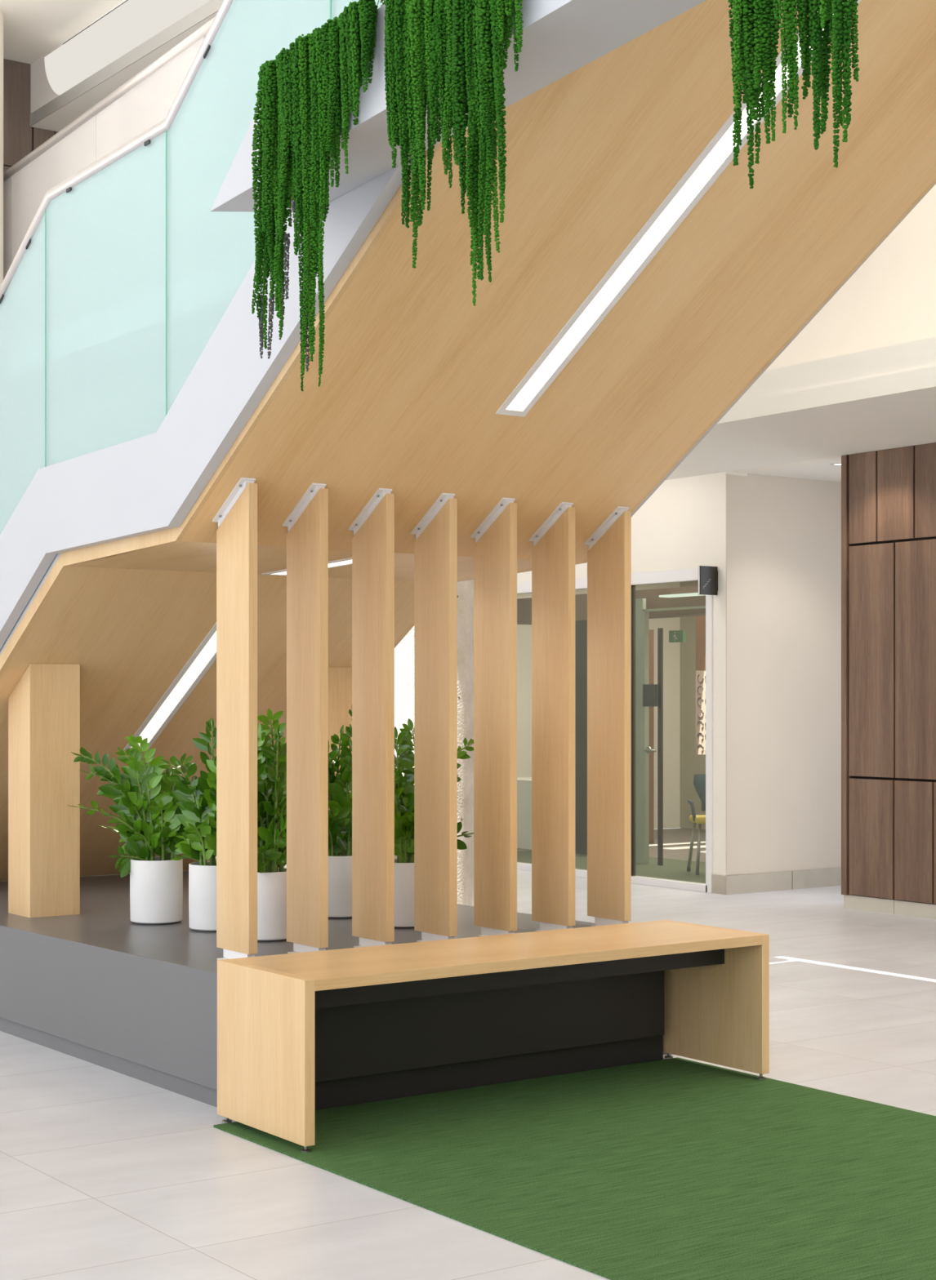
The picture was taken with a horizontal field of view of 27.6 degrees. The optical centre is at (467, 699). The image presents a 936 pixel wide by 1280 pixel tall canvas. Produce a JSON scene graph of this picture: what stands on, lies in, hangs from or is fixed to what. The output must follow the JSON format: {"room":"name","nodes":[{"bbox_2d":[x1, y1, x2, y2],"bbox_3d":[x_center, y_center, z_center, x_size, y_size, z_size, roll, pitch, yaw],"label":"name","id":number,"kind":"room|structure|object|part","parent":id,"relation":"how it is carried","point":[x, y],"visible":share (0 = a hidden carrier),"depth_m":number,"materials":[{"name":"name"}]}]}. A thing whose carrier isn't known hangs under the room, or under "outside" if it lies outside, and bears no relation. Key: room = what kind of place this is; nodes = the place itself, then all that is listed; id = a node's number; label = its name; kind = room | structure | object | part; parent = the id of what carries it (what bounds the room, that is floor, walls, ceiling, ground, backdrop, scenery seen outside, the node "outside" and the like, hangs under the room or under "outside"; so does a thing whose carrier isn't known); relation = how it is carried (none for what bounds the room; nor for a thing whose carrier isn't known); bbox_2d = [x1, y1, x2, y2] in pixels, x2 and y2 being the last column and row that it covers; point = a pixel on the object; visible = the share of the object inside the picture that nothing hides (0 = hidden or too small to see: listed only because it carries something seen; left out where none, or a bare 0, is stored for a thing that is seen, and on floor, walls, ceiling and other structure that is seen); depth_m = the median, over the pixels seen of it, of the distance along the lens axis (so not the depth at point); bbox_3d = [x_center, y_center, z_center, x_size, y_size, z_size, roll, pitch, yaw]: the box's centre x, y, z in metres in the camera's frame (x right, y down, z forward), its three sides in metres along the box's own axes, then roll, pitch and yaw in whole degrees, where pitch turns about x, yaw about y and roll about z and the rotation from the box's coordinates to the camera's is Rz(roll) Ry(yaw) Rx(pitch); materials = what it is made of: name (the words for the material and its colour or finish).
{"room":"lobby","nodes":[
{"label":"lobby","id":0,"kind":"room"},
{"bbox_2d":[3,58,58,172],"bbox_3d":[-3.414,-3.760,13.915,0.910,1.820,0.045,0,0,-36],"label":"wall","id":1,"kind":"structure","parent":0,"point":[20,139],"depth_m":13.97,"materials":[{"name":"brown wood"}]},
{"bbox_3d":[-3.499,-3.368,13.854,0.700,1.035,0.045,0,0,-36],"label":"panel","id":2,"kind":"part","parent":1,"relation":"part of","materials":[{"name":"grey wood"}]},
{"bbox_3d":[-3.502,-4.285,13.852,0.695,0.770,0.045,0,0,-36],"label":"panel","id":3,"kind":"part","parent":1,"relation":"part of","materials":[{"name":"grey wood"}]},
{"bbox_3d":[-3.142,-4.285,14.110,0.160,0.770,0.045,0,0,-36],"label":"panel","id":4,"kind":"part","parent":1,"relation":"part of","materials":[{"name":"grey wood"}]},
{"bbox_2d":[29,0,222,126],"bbox_3d":[-1.193,-4.255,11.201,0.007,0.090,6.955,0,0,-36],"label":"trim","id":5,"kind":"structure","parent":1,"relation":"attached to","point":[211,6],"depth_m":12.69,"materials":[{"name":"grey paint"}]},
{"bbox_2d":[0,0,123,63],"bbox_3d":[-1.828,-4.770,4.132,14.700,0.200,18.200,0,0,-36],"label":"ceiling","id":6,"kind":"structure","parent":0,"point":[32,28],"depth_m":13.15,"materials":[{"name":"paint"}]},
{"bbox_2d":[30,0,217,131],"bbox_3d":[-0.696,-4.440,11.556,1.215,0.460,6.955,0,0,-36],"label":"ceiling beam","id":7,"kind":"structure","parent":6,"relation":"attached to","point":[42,93],"depth_m":13.56,"materials":[{"name":"white paint"}]},
{"bbox_2d":[44,0,209,95],"bbox_3d":[-1.375,-4.429,11.356,0.120,0.258,5.420,0,0,-36],"label":"pendant light","id":8,"kind":"object","parent":7,"relation":"attached to","point":[131,24],"visible":1,"depth_m":12.71,"materials":[{"name":"grey"}]},
{"bbox_2d":[3,165,679,829],"bbox_3d":[-4.506,-1.735,13.284,21.000,5.870,0.200,0,0,-36],"label":"wall","id":9,"kind":"structure","parent":0,"point":[670,650],"depth_m":17.69,"materials":[{"name":"beige paint"}]},
{"bbox_2d":[0,827,935,1279],"bbox_3d":[0.791,1.250,5.885,21.000,0.100,18.000,0,0,-36],"label":"floor","id":10,"kind":"structure","parent":0,"point":[105,1174],"depth_m":5.10,"materials":[{"name":"tile"}]},
{"bbox_2d":[0,9,3,286],"bbox_3d":[-3.585,-1.735,12.959,0.840,5.870,0.840,0,0,-36],"label":"column","id":11,"kind":"structure","parent":10,"relation":"on","point":[1,12],"depth_m":12.95,"materials":[{"name":"white paint"}]},
{"bbox_2d":[0,870,666,1110],"bbox_3d":[-1.035,1.000,7.431,1.770,0.400,3.858,0,0,-36],"label":"display platform","id":12,"kind":"object","parent":10,"relation":"on","point":[96,986],"visible":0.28,"depth_m":6.03,"materials":[{"name":"grey laminate"}]},
{"bbox_2d":[8,663,79,917],"bbox_3d":[-1.612,0.344,7.257,0.202,0.951,0.210,0,0,-36],"label":"wooden post","id":13,"kind":"object","parent":12,"relation":"on","point":[44,704],"visible":1,"depth_m":7.18,"materials":[{"name":"brown wood"}]},
{"bbox_2d":[66,733,195,924],"bbox_3d":[-1.213,0.468,6.942,0.466,0.687,0.270,0,0,-5],"label":"potted plant","id":14,"kind":"object","parent":12,"relation":"on","point":[150,824],"visible":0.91,"depth_m":6.89,"materials":[{"name":"green plant"}]},
{"bbox_3d":[-1.132,0.693,6.935,0.190,0.226,0.190,0,0,-36],"label":"pot","id":15,"kind":"part","parent":14,"relation":"part of","materials":[{"name":"white ceramic"}]},
{"bbox_3d":[-1.132,0.809,6.935,0.172,0.006,0.172,0,0,-36],"label":"pot","id":16,"kind":"part","parent":14,"relation":"part of","materials":[{"name":"grey ceramic"}]},
{"bbox_2d":[158,717,216,932],"bbox_3d":[-0.898,0.437,6.721,0.278,0.744,0.357,0,0,-36],"label":"potted plant","id":17,"kind":"object","parent":12,"relation":"on","point":[198,818],"visible":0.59,"depth_m":6.67,"materials":[{"name":"green plant"}]},
{"bbox_3d":[-0.885,0.690,6.704,0.190,0.226,0.190,0,0,-36],"label":"pot","id":18,"kind":"part","parent":17,"relation":"part of","materials":[{"name":"white ceramic"}]},
{"bbox_3d":[-0.885,0.806,6.704,0.172,0.006,0.172,0,0,-36],"label":"pot","id":19,"kind":"part","parent":17,"relation":"part of","materials":[{"name":"grey ceramic"}]},
{"bbox_2d":[212,477,257,959],"bbox_3d":[-0.719,0.066,5.837,0.057,1.468,0.205,0,0,-36],"label":"wooden fin","id":20,"kind":"object","parent":12,"relation":"on","point":[237,518],"visible":0.96,"depth_m":5.81,"materials":[{"name":"brown wood"}]},
{"bbox_2d":[257,708,286,942],"bbox_3d":[-0.680,0.418,6.412,0.268,0.777,0.334,0,0,11],"label":"potted plant","id":21,"kind":"object","parent":12,"relation":"on","point":[271,773],"visible":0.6,"depth_m":6.35,"materials":[{"name":"green plant"}]},
{"bbox_3d":[-0.678,0.687,6.413,0.190,0.226,0.190,0,0,-36],"label":"pot","id":22,"kind":"part","parent":21,"relation":"part of","materials":[{"name":"white ceramic"}]},
{"bbox_3d":[-0.678,0.803,6.413,0.172,0.006,0.172,0,0,-36],"label":"pot","id":23,"kind":"part","parent":21,"relation":"part of","materials":[{"name":"grey ceramic"}]},
{"bbox_2d":[282,482,328,953],"bbox_3d":[-0.516,0.066,5.982,0.057,1.468,0.205,0,0,-36],"label":"wooden fin","id":24,"kind":"object","parent":12,"relation":"on","point":[307,536],"visible":0.97,"depth_m":5.96,"materials":[{"name":"brown wood"}]},
{"bbox_2d":[328,706,351,919],"bbox_3d":[-0.459,0.409,7.120,0.260,0.802,0.285,0,0,-4],"label":"potted plant","id":25,"kind":"object","parent":12,"relation":"on","point":[340,811],"visible":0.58,"depth_m":7.04,"materials":[{"name":"green plant"}]},
{"bbox_3d":[-0.477,0.691,7.112,0.190,0.226,0.190,0,0,-36],"label":"pot","id":26,"kind":"part","parent":25,"relation":"part of","materials":[{"name":"white ceramic"}]},
{"bbox_3d":[-0.477,0.807,7.112,0.172,0.006,0.172,0,0,-36],"label":"pot","id":27,"kind":"part","parent":25,"relation":"part of","materials":[{"name":"grey ceramic"}]},
{"bbox_2d":[328,666,351,809],"bbox_3d":[-0.559,0.344,8.011,0.202,0.951,0.210,0,0,-36],"label":"wooden post","id":28,"kind":"object","parent":12,"relation":"on","point":[340,678],"visible":0.1,"depth_m":7.90,"materials":[{"name":"brown wood"}]},
{"bbox_2d":[348,488,394,947],"bbox_3d":[-0.316,0.066,6.125,0.057,1.468,0.205,0,0,-36],"label":"wooden fin","id":29,"kind":"object","parent":12,"relation":"on","point":[373,540],"visible":0.96,"depth_m":6.10,"materials":[{"name":"brown wood"}]},
{"bbox_2d":[410,493,457,942],"bbox_3d":[-0.118,0.066,6.267,0.057,1.468,0.205,0,0,-36],"label":"wooden fin","id":30,"kind":"object","parent":12,"relation":"on","point":[435,544],"visible":0.96,"depth_m":6.25,"materials":[{"name":"brown wood"}]},
{"bbox_2d":[394,718,473,928],"bbox_3d":[-0.141,0.437,6.792,0.396,0.739,0.336,0,0,-36],"label":"potted plant","id":31,"kind":"object","parent":12,"relation":"on","point":[404,763],"visible":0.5,"depth_m":6.72,"materials":[{"name":"green plant"}]},
{"bbox_3d":[-0.229,0.687,6.785,0.190,0.226,0.190,0,0,-36],"label":"pot","id":32,"kind":"part","parent":31,"relation":"part of","materials":[{"name":"white ceramic"}]},
{"bbox_3d":[-0.229,0.803,6.785,0.172,0.006,0.172,0,0,-36],"label":"pot","id":33,"kind":"part","parent":31,"relation":"part of","materials":[{"name":"grey ceramic"}]},
{"bbox_2d":[0,0,935,880],"bbox_3d":[-0.195,-1.143,6.347,1.725,3.938,6.500,0,0,-36],"label":"staircase","id":34,"kind":"structure","parent":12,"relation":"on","point":[108,556],"depth_m":5.71,"materials":[{"name":"brown wood"}]},
{"bbox_2d":[123,622,216,751],"bbox_3d":[-1.141,-0.051,7.628,0.113,0.530,0.849,0,0,-36],"label":"linear light","id":35,"kind":"object","parent":34,"relation":"on","point":[205,655],"visible":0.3,"depth_m":7.64,"materials":[{"name":"white plastic"}]},
{"bbox_2d":[0,0,383,534],"bbox_3d":[-0.646,-2.015,5.532,0.041,3.930,5.522,0,0,-36],"label":"glass balustrade","id":36,"kind":"object","parent":34,"relation":"attached to","point":[123,273],"visible":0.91,"depth_m":6.12,"materials":[{"name":"green"}]},
{"bbox_3d":[-1.860,-0.881,7.228,0.012,1.662,1.322,0,0,-36],"label":"glass panel","id":37,"kind":"part","parent":36,"relation":"part of","materials":[{"name":"glass"}]},
{"bbox_3d":[-1.202,-1.287,6.309,0.012,0.955,0.926,0,0,-36],"label":"glass panel","id":38,"kind":"part","parent":36,"relation":"part of","materials":[{"name":"glass"}]},
{"bbox_3d":[-0.646,-2.443,5.532,0.041,3.073,5.522,0,0,-36],"label":"handrail","id":39,"kind":"part","parent":36,"relation":"part of","materials":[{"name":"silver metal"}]},
{"bbox_3d":[-0.648,-1.636,5.534,0.012,1.551,0.968,0,0,-36],"label":"glass panel","id":40,"kind":"part","parent":36,"relation":"part of","materials":[{"name":"glass"}]},
{"bbox_3d":[-0.095,-2.277,4.762,0.012,1.519,0.920,0,0,-36],"label":"glass panel","id":41,"kind":"part","parent":36,"relation":"part of","materials":[{"name":"glass"}]},
{"bbox_3d":[-0.807,-1.175,5.755,0.040,3.874,6.250,0,0,-36],"label":"panel","id":42,"kind":"part","parent":34,"relation":"part of","materials":[{"name":"white paint"}]},
{"bbox_3d":[-0.785,-0.910,5.774,0.016,3.470,6.255,0,0,-36],"label":"edge trim","id":43,"kind":"part","parent":34,"relation":"part of","materials":[{"name":"brown wood"}]},
{"bbox_2d":[262,568,286,575],"bbox_3d":[-0.666,-0.475,6.920,0.159,0.032,0.297,0,0,-36],"label":"linear light","id":44,"kind":"object","parent":34,"relation":"attached to","point":[282,572],"depth_m":7.00,"materials":[{"name":"white plastic"}]},
{"bbox_2d":[328,557,351,568],"bbox_3d":[-0.437,-0.475,6.458,0.210,0.032,0.475,0,0,-36],"label":"linear light","id":45,"kind":"object","parent":34,"relation":"attached to","point":[340,562],"depth_m":6.69,"materials":[{"name":"white plastic"}]},
{"bbox_2d":[209,0,705,212],"bbox_3d":[0.289,-1.522,3.926,0.304,0.479,2.900,0,0,-36],"label":"ledge","id":46,"kind":"object","parent":34,"relation":"attached to","point":[560,37],"visible":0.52,"depth_m":4.21,"materials":[{"name":"white paint"}]},
{"bbox_2d":[250,0,377,391],"bbox_3d":[-0.368,-1.168,4.530,0.089,0.866,0.574,0,0,-36],"label":"hanging plant","id":47,"kind":"object","parent":46,"relation":"hanging from","point":[308,85],"visible":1,"depth_m":4.52,"materials":[{"name":"green plant"}]},
{"bbox_2d":[376,0,384,7],"bbox_3d":[-0.173,-1.612,4.364,0.076,0.051,0.135,0,0,-36],"label":"sprig","id":48,"kind":"object","parent":46,"relation":"on","point":[383,3],"visible":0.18,"depth_m":4.38,"materials":[{"name":"green plant"}]},
{"bbox_2d":[383,0,523,306],"bbox_3d":[-0.037,-1.233,4.057,0.091,0.813,0.514,0,0,-36],"label":"hanging plant","id":49,"kind":"object","parent":46,"relation":"hanging from","point":[426,42],"visible":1,"depth_m":4.02,"materials":[{"name":"green plant"}]},
{"bbox_2d":[727,0,859,188],"bbox_3d":[0.557,-1.290,3.235,0.089,0.825,0.356,0,0,-36],"label":"hanging plant","id":50,"kind":"object","parent":46,"relation":"hanging from","point":[754,36],"visible":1,"depth_m":3.23,"materials":[{"name":"green plant"}]},
{"bbox_3d":[0.538,-0.910,6.721,0.016,3.470,6.255,0,0,-36],"label":"edge trim","id":51,"kind":"part","parent":34,"relation":"part of","materials":[{"name":"brown wood"}]},
{"bbox_2d":[495,0,860,417],"bbox_3d":[0.642,-1.437,5.199,0.110,1.115,1.764,0,0,-36],"label":"linear light","id":52,"kind":"object","parent":34,"relation":"on","point":[718,153],"visible":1,"depth_m":5.43,"materials":[{"name":"white plastic"}]},
{"bbox_3d":[0.564,-1.175,6.736,0.039,3.874,6.250,0,0,-36],"label":"panel","id":53,"kind":"part","parent":34,"relation":"part of","materials":[{"name":"brown wood"}]},
{"bbox_3d":[-0.003,0.951,5.864,1.515,0.302,0.108,0,0,-36],"label":"panel","id":54,"kind":"part","parent":12,"relation":"part of","materials":[{"name":"black laminate"}]},
{"bbox_2d":[470,497,516,937],"bbox_3d":[0.081,0.066,6.409,0.057,1.468,0.205,0,0,-36],"label":"wooden fin","id":55,"kind":"object","parent":12,"relation":"on","point":[495,548],"visible":0.96,"depth_m":6.39,"materials":[{"name":"brown wood"}]},
{"bbox_2d":[528,502,574,931],"bbox_3d":[0.282,0.066,6.554,0.057,1.468,0.205,0,0,-36],"label":"wooden fin","id":56,"kind":"object","parent":12,"relation":"on","point":[553,552],"visible":0.95,"depth_m":6.53,"materials":[{"name":"brown wood"}]},
{"bbox_2d":[584,506,631,926],"bbox_3d":[0.484,0.066,6.698,0.057,1.468,0.205,0,0,-36],"label":"wooden fin","id":57,"kind":"object","parent":12,"relation":"on","point":[609,553],"visible":0.95,"depth_m":6.68,"materials":[{"name":"brown wood"}]},
{"bbox_2d":[394,579,473,906],"bbox_3d":[-0.260,-1.735,9.449,0.600,5.870,0.600,0,0,-36],"label":"wall","id":58,"kind":"structure","parent":10,"relation":"on","point":[404,650],"depth_m":9.27,"materials":[{"name":"white paint"}]},
{"bbox_2d":[516,777,531,849],"bbox_3d":[0.548,0.925,15.500,0.400,0.550,0.680,0,0,-36],"label":"base cabinet","id":59,"kind":"object","parent":10,"relation":"on","point":[523,784],"visible":0.14,"depth_m":15.30,"materials":[{"name":"white"}]},
{"bbox_2d":[213,1057,935,1279],"bbox_3d":[1.343,1.197,3.967,1.735,0.006,4.640,0,0,-36],"label":"carpet","id":60,"kind":"object","parent":10,"relation":"on","point":[677,1168],"visible":1,"depth_m":4.88,"materials":[{"name":"green carpet"}]},
{"bbox_2d":[217,920,768,1152],"bbox_3d":[0.118,0.967,5.700,1.690,0.455,0.485,0,0,-36],"label":"bench","id":61,"kind":"object","parent":60,"relation":"on","point":[716,980],"visible":1,"depth_m":5.50,"materials":[{"name":"brown wood"}]},
{"bbox_3d":[-0.557,0.958,5.218,0.031,0.437,0.485,0,0,-36],"label":"panel","id":62,"kind":"part","parent":61,"relation":"part of","materials":[{"name":"brown wood"}]},
{"bbox_3d":[0.118,0.754,5.700,1.628,0.031,0.485,0,0,-36],"label":"seat","id":63,"kind":"part","parent":61,"relation":"part of","materials":[{"name":"brown wood"}]},
{"bbox_3d":[0.792,0.958,6.183,0.031,0.437,0.485,0,0,-36],"label":"panel","id":64,"kind":"part","parent":61,"relation":"part of","materials":[{"name":"brown wood"}]},
{"bbox_2d":[516,850,705,883],"bbox_3d":[1.167,1.196,13.563,1.350,0.008,3.150,0,0,-36],"label":"carpet","id":65,"kind":"object","parent":10,"relation":"on","point":[672,869],"visible":0.21,"depth_m":13.46,"materials":[{"name":"carpet"}]},
{"bbox_2d":[574,621,586,854],"bbox_3d":[0.917,0.276,14.694,0.060,1.831,0.620,0,0,-36],"label":"panel","id":66,"kind":"object","parent":65,"relation":"on","point":[580,627],"visible":0.14,"depth_m":14.70,"materials":[{"name":"grey"}]},
{"bbox_2d":[635,598,705,865],"bbox_3d":[1.435,0.235,13.577,0.078,1.930,0.760,0,0,-36],"label":"door","id":67,"kind":"structure","parent":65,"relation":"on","point":[642,749],"depth_m":13.82,"materials":[{"name":"grey"}]},
{"bbox_3d":[1.289,0.367,13.761,0.040,0.052,0.052,0,0,-36],"label":"handle","id":68,"kind":"part","parent":67,"relation":"part of","materials":[{"name":"silver metal"}]},
{"bbox_2d":[642,684,657,706],"bbox_3d":[1.307,-0.026,13.695,0.012,0.159,0.150,0,0,-36],"label":"wall sign","id":69,"kind":"object","parent":67,"relation":"attached to","point":[649,691],"visible":1,"depth_m":13.69,"materials":[{"name":"black"}]},
{"bbox_3d":[1.306,0.369,13.703,0.016,0.020,0.116,0,0,-36],"label":"lever","id":70,"kind":"part","parent":67,"relation":"part of","materials":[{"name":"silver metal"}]},
{"bbox_2d":[686,773,705,875],"bbox_3d":[1.638,0.851,13.067,0.254,0.680,0.312,0,0,-6],"label":"office chair","id":71,"kind":"object","parent":65,"relation":"on","point":[699,780],"visible":0.45,"depth_m":12.98,"materials":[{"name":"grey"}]},
{"bbox_3d":[1.543,1.006,13.168,0.022,0.334,0.089,0,0,-32],"label":"leg","id":72,"kind":"part","parent":71,"relation":"part of","materials":[{"name":"silver metal"}]},
{"bbox_3d":[1.532,0.761,13.052,0.039,0.144,0.133,0,0,-6],"label":"armrest","id":73,"kind":"part","parent":71,"relation":"part of","materials":[{"name":"blue"}]},
{"bbox_3d":[1.637,0.824,13.077,0.200,0.045,0.260,0,0,-6],"label":"seat","id":74,"kind":"part","parent":71,"relation":"part of","materials":[{"name":"yellow fabric"}]},
{"bbox_3d":[1.565,1.006,12.950,0.022,0.334,0.089,0,0,21],"label":"leg","id":75,"kind":"part","parent":71,"relation":"part of","materials":[{"name":"silver metal"}]},
{"bbox_3d":[1.646,0.636,12.995,0.236,0.250,0.070,0,0,-6],"label":"backrest","id":76,"kind":"part","parent":71,"relation":"part of","materials":[{"name":"blue"}]},
{"bbox_2d":[648,629,653,843],"bbox_3d":[1.467,0.310,15.986,0.060,1.780,0.200,0,0,-36],"label":"screen","id":77,"kind":"object","parent":10,"relation":"on","point":[651,631],"visible":0.21,"depth_m":15.91,"materials":[{"name":"brown wood"}]},
{"bbox_2d":[516,586,705,624],"bbox_3d":[1.273,-0.700,14.162,0.220,0.200,2.900,0,0,-36],"label":"ceiling","id":78,"kind":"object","parent":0,"point":[653,601],"visible":0.21,"depth_m":13.84,"materials":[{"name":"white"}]},
{"bbox_2d":[668,630,685,642],"bbox_3d":[1.521,-0.458,13.903,0.038,0.085,0.150,0,0,-36],"label":"exit sign","id":79,"kind":"object","parent":78,"relation":"hanging from","point":[675,636],"visible":1,"depth_m":13.88,"materials":[{"name":"green plastic"}]},
{"bbox_2d":[658,592,702,597],"bbox_3d":[1.688,-0.738,13.565,0.400,0.015,0.545,0,0,-36],"label":"panel light","id":80,"kind":"object","parent":78,"relation":"attached to","point":[690,594],"visible":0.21,"depth_m":13.51,"materials":[{"name":"white plastic"}]},
{"bbox_2d":[679,580,705,830],"bbox_3d":[3.396,-0.100,15.989,0.200,2.600,4.600,0,0,-36],"label":"wall","id":81,"kind":"structure","parent":0,"point":[691,764],"depth_m":17.71,"materials":[{"name":"beige paint"}]},
{"bbox_2d":[695,671,705,754],"bbox_3d":[2.033,0.110,15.352,0.058,0.680,0.550,0,0,-36],"label":"wall panel","id":82,"kind":"object","parent":81,"relation":"attached to","point":[700,675],"visible":0.2,"depth_m":15.51,"materials":[{"name":"beige paper"}]},
{"bbox_2d":[695,615,705,670],"bbox_3d":[2.041,-0.517,15.357,0.060,0.565,0.550,0,0,-36],"label":"wood wall panel","id":83,"kind":"object","parent":82,"relation":"on","point":[700,620],"visible":0.21,"depth_m":15.51,"materials":[{"name":"brown wood"}]},
{"bbox_2d":[516,183,935,875],"bbox_3d":[4.149,-1.735,8.289,0.180,5.870,18.000,0,0,-36],"label":"wall","id":84,"kind":"structure","parent":0,"point":[890,299],"depth_m":11.25,"materials":[{"name":"beige paint"}]},
{"bbox_2d":[516,568,712,893],"bbox_3d":[0.604,0.190,13.129,0.070,2.020,3.200,0,0,-36],"label":"door frame","id":85,"kind":"structure","parent":84,"relation":"in","point":[690,574],"depth_m":12.16,"materials":[{"name":"white metal"}]},
{"bbox_2d":[711,874,724,894],"bbox_3d":[1.546,1.143,11.761,0.012,0.115,0.122,0,0,-36],"label":"baseboard","id":86,"kind":"structure","parent":84,"relation":"attached to","point":[717,882],"depth_m":11.76,"materials":[{"name":"stone"}]},
{"bbox_2d":[725,473,840,875],"bbox_3d":[2.242,-0.100,12.259,1.699,2.600,0.122,0,0,-36],"label":"wall","id":87,"kind":"structure","parent":0,"point":[794,523],"depth_m":12.00,"materials":[{"name":"paint"}]},
{"bbox_2d":[697,565,717,595],"bbox_3d":[1.476,-0.730,11.742,0.148,0.176,0.026,0,0,-36],"label":"flag sign","id":88,"kind":"object","parent":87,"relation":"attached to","point":[707,575],"visible":1,"depth_m":11.73,"materials":[{"name":"black plastic"}]},
{"bbox_2d":[724,867,840,894],"bbox_3d":[2.276,1.143,12.201,1.712,0.115,0.012,0,0,-36],"label":"baseboard","id":89,"kind":"structure","parent":87,"relation":"attached to","point":[811,878],"depth_m":11.98,"materials":[{"name":"stone"}]},
{"bbox_2d":[747,460,840,482],"bbox_3d":[2.669,-1.440,11.902,1.620,0.080,1.200,0,0,-36],"label":"ceiling","id":90,"kind":"structure","parent":0,"point":[821,471],"depth_m":11.77,"materials":[{"name":"paint"}]},
{"bbox_2d":[829,462,840,466],"bbox_3d":[2.213,-1.397,11.354,0.116,0.006,0.116,0,0,-36],"label":"recessed light","id":91,"kind":"object","parent":90,"relation":"in","point":[833,464],"visible":0.62,"depth_m":11.35,"materials":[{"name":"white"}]},
{"bbox_2d":[665,337,935,479],"bbox_3d":[3.755,-1.591,8.006,0.790,0.388,18.000,0,0,-36],"label":"ceiling","id":92,"kind":"structure","parent":0,"point":[883,397],"depth_m":10.23,"materials":[{"name":"paint"}]},
{"bbox_2d":[840,442,935,904],"bbox_3d":[5.807,-0.140,5.986,0.205,2.520,12.325,0,0,-36],"label":"wall","id":93,"kind":"structure","parent":0,"point":[888,495],"depth_m":10.66,"materials":[{"name":"brown wood"}]},
{"bbox_3d":[2.232,-0.138,10.980,0.205,2.516,0.040,0,0,-36],"label":"trim","id":94,"kind":"part","parent":93,"relation":"part of","materials":[{"name":"brown wood"}]},
{"bbox_3d":[2.244,-1.141,10.821,0.030,0.510,0.202,0,0,-36],"label":"panel","id":95,"kind":"part","parent":93,"relation":"part of","materials":[{"name":"brown wood"}]},
{"bbox_3d":[2.281,0.783,10.770,0.030,0.663,0.327,0,0,-36],"label":"panel","id":96,"kind":"part","parent":93,"relation":"part of","materials":[{"name":"brown wood"}]},
{"bbox_3d":[2.283,-0.217,10.768,0.030,1.310,0.333,0,0,-36],"label":"panel","id":97,"kind":"part","parent":93,"relation":"part of","materials":[{"name":"brown wood"}]},
{"bbox_2d":[843,894,935,919],"bbox_3d":[5.816,1.160,5.987,0.190,0.080,12.318,0,0,-36],"label":"baseboard","id":98,"kind":"structure","parent":93,"relation":"attached to","point":[923,910],"depth_m":10.65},
{"bbox_3d":[2.386,-1.141,10.623,0.030,0.510,0.261,0,0,-36],"label":"panel","id":99,"kind":"part","parent":93,"relation":"part of","materials":[{"name":"brown wood"}]},
{"bbox_3d":[2.461,0.783,10.518,0.030,0.663,0.269,0,0,-36],"label":"panel","id":100,"kind":"part","parent":93,"relation":"part of","materials":[{"name":"brown wood"}]},
{"bbox_3d":[2.537,-0.217,10.412,0.030,1.310,0.518,0,0,-36],"label":"panel","id":101,"kind":"part","parent":93,"relation":"part of","materials":[{"name":"brown wood"}]},
{"bbox_3d":[2.564,-1.141,10.374,0.030,0.510,0.326,0,0,-36],"label":"panel","id":102,"kind":"part","parent":93,"relation":"part of","materials":[{"name":"brown wood"}]},
{"bbox_3d":[2.638,0.783,10.272,0.030,0.663,0.313,0,0,-36],"label":"panel","id":103,"kind":"part","parent":93,"relation":"part of","materials":[{"name":"brown wood"}]},
{"bbox_3d":[-1.973,-2.300,12.022,0.750,0.200,4.800,0,0,-36],"label":"floor","id":104,"kind":"structure","parent":0,"visible":0},
{"bbox_2d":[3,17,214,279],"bbox_3d":[-1.568,-3.200,10.898,0.060,1.600,6.904,0,0,-36],"label":"gallery railing","id":105,"kind":"object","parent":104,"relation":"on","point":[145,100],"visible":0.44,"depth_m":11.97,"materials":[{"name":"white paint"}]},
{"bbox_3d":[-3.343,-2.991,13.379,0.012,1.182,0.792,0,0,-36],"label":"glass panel","id":106,"kind":"part","parent":105,"relation":"part of","materials":[{"name":"clear glass"}]},
{"bbox_3d":[-2.717,-3.031,12.505,0.012,1.261,1.342,0,0,-36],"label":"glass panel","id":107,"kind":"part","parent":105,"relation":"part of","materials":[{"name":"clear glass"}]},
{"bbox_3d":[-1.568,-3.768,10.898,0.060,0.465,6.904,0,0,-36],"label":"handrail","id":108,"kind":"part","parent":105,"relation":"part of","materials":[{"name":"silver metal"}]},
{"bbox_3d":[-1.902,-3.073,11.366,0.012,1.346,1.442,0,0,-36],"label":"glass panel","id":109,"kind":"part","parent":105,"relation":"part of","materials":[{"name":"clear glass"}]}
]}

